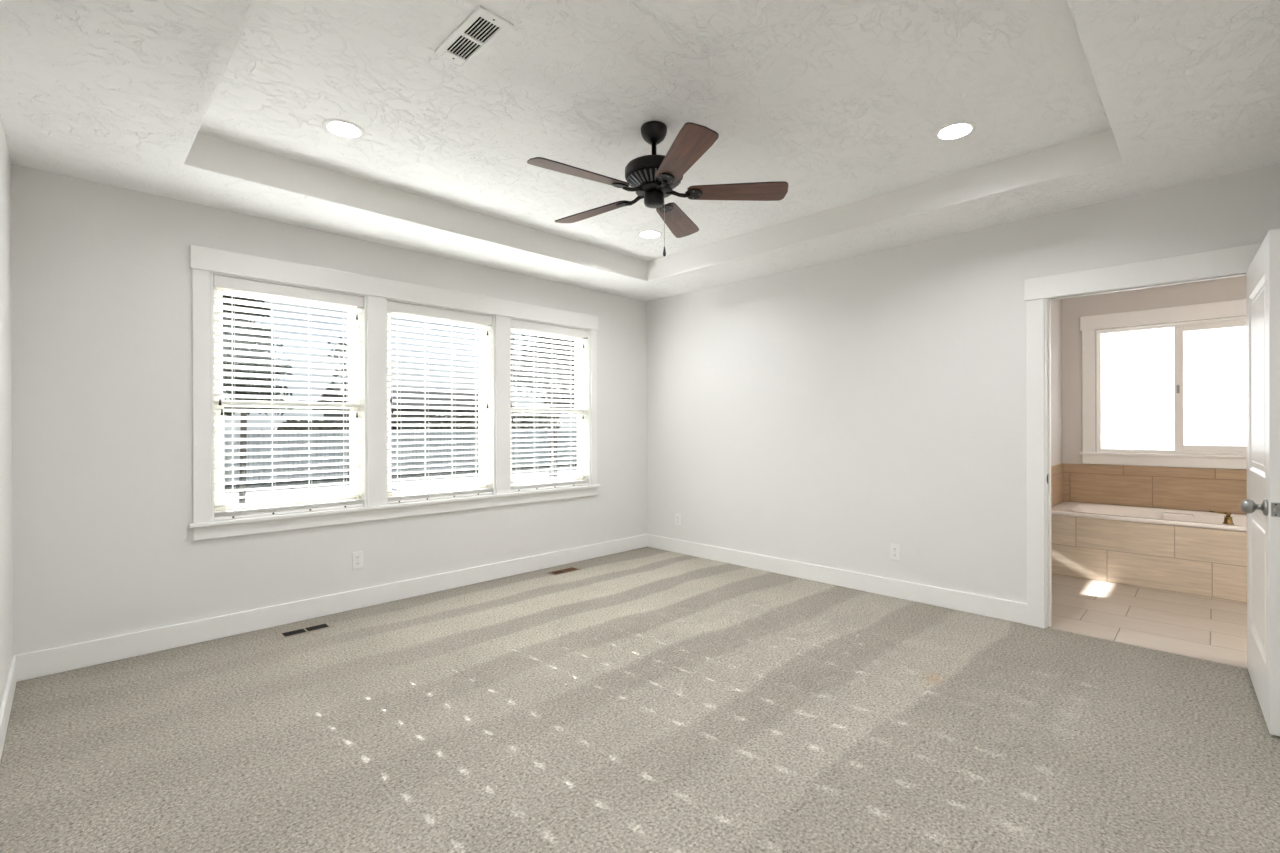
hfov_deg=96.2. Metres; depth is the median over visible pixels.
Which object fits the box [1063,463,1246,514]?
tiled wall
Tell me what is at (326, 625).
floor vent
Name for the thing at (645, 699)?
floor
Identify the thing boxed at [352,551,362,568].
wall outlet
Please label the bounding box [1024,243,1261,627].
trim
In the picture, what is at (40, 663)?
baseboard
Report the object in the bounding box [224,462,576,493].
ground
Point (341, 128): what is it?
recessed light
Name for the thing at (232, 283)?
window blind
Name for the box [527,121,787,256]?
ceiling fan
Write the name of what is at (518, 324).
window blind
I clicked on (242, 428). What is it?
tree
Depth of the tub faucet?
4.17 m
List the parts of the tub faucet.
lever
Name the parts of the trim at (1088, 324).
casing, head casing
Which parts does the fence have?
post, rail, rail, post, post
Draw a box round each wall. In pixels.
[0,114,12,705]
[11,164,646,655]
[647,163,1279,602]
[1051,299,1061,465]
[1051,463,1062,506]
[1062,276,1246,469]
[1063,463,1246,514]
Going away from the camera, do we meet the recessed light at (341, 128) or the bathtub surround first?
the recessed light at (341, 128)
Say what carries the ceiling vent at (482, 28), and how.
in the ceiling at (220, 104)
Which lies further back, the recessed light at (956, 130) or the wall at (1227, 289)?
the wall at (1227, 289)
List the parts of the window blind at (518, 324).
pull cord, rail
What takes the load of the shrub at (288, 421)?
on the ground
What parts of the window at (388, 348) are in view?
frame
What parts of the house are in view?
pane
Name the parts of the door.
knob, panel, panel, latch plate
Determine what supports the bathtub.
on the floor
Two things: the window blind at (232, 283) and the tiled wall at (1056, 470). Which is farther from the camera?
the tiled wall at (1056, 470)
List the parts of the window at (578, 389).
sash, sash, frame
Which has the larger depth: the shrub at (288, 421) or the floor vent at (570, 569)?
the shrub at (288, 421)
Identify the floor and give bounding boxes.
[0,547,1279,852]
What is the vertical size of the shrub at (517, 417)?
2.836 m
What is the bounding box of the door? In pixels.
[1240,229,1279,735]
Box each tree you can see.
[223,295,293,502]
[323,336,348,481]
[510,334,573,476]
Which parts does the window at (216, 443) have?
sash, sash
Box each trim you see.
[188,245,600,540]
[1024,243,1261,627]
[1080,299,1246,468]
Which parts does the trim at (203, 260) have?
casing, mullion casing, head casing, mullion casing, casing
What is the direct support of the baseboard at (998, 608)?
attached to the wall at (832, 414)
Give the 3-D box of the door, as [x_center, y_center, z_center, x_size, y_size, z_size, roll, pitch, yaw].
[2.832,0.223,2.611,0.188,2.026,0.875,0,0,42]
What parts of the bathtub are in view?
armrest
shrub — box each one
[275,420,345,429]
[414,411,477,429]
[511,412,560,428]
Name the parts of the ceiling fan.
fan blade, fan blade, pull chain, fan blade, fan blade, fan blade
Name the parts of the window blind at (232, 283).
pull cord, rail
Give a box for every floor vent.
[277,622,333,638]
[547,567,579,574]
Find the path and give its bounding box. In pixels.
[224,470,576,504]
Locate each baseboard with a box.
[0,656,16,760]
[14,534,646,681]
[647,534,1026,624]
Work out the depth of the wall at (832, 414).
4.25 m
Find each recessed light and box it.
[322,119,364,138]
[638,230,661,238]
[934,121,976,140]
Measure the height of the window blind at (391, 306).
1.464 m
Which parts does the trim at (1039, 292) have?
casing, head casing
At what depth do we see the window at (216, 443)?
3.77 m
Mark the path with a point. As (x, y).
(345, 492)
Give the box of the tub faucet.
[1209,510,1233,524]
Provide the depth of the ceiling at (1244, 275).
5.02 m
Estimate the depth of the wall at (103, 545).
3.22 m
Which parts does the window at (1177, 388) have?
pane, sliding sash, pane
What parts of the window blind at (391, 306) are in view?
pull cord, rail, pull cord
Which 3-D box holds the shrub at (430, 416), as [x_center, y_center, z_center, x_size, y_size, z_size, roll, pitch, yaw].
[-8.601,0.577,26.312,3.833,2.700,2.782,0,0,-45]
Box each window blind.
[213,275,363,519]
[387,301,492,503]
[510,319,587,491]
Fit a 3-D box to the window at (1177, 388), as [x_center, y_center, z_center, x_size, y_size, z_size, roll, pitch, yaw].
[4.668,-0.329,4.955,0.096,1.125,1.130,0,0,-45]
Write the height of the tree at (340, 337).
4.548 m
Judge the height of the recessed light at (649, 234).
0.056 m
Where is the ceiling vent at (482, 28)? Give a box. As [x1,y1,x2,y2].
[435,5,513,67]
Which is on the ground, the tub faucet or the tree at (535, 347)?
the tree at (535, 347)
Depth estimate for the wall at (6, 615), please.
2.54 m
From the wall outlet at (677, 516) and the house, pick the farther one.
the house
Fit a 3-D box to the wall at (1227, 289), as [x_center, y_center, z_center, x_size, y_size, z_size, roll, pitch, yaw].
[3.784,-0.194,5.860,0.150,3.120,5.750,0,0,-45]
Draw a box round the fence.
[224,428,576,481]
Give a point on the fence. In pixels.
(261, 435)
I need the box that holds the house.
[312,383,513,429]
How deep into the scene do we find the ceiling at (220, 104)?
2.61 m
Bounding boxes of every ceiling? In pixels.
[0,0,1279,300]
[1061,275,1245,299]
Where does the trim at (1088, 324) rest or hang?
attached to the wall at (1227, 289)
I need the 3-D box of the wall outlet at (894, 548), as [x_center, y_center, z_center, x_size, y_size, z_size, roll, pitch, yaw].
[1.868,0.919,4.203,0.008,0.116,0.071,0,0,-45]
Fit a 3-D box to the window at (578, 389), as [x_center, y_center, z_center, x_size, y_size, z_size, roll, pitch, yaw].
[-0.868,-0.182,5.229,0.887,1.480,0.074,0,0,-45]
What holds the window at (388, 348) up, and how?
in the wall at (103, 545)
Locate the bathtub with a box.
[1051,501,1246,531]
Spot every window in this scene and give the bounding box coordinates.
[213,286,360,511]
[387,311,488,496]
[510,328,583,485]
[1098,318,1246,454]
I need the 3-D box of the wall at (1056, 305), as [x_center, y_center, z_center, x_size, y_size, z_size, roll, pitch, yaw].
[3.700,0.021,5.236,0.850,2.470,0.115,0,0,-45]
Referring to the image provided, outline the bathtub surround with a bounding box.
[1051,515,1246,602]
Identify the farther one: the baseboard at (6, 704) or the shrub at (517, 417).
the shrub at (517, 417)
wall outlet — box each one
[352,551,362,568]
[675,513,680,525]
[890,543,899,560]
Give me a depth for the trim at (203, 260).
4.04 m
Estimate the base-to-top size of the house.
5.200 m

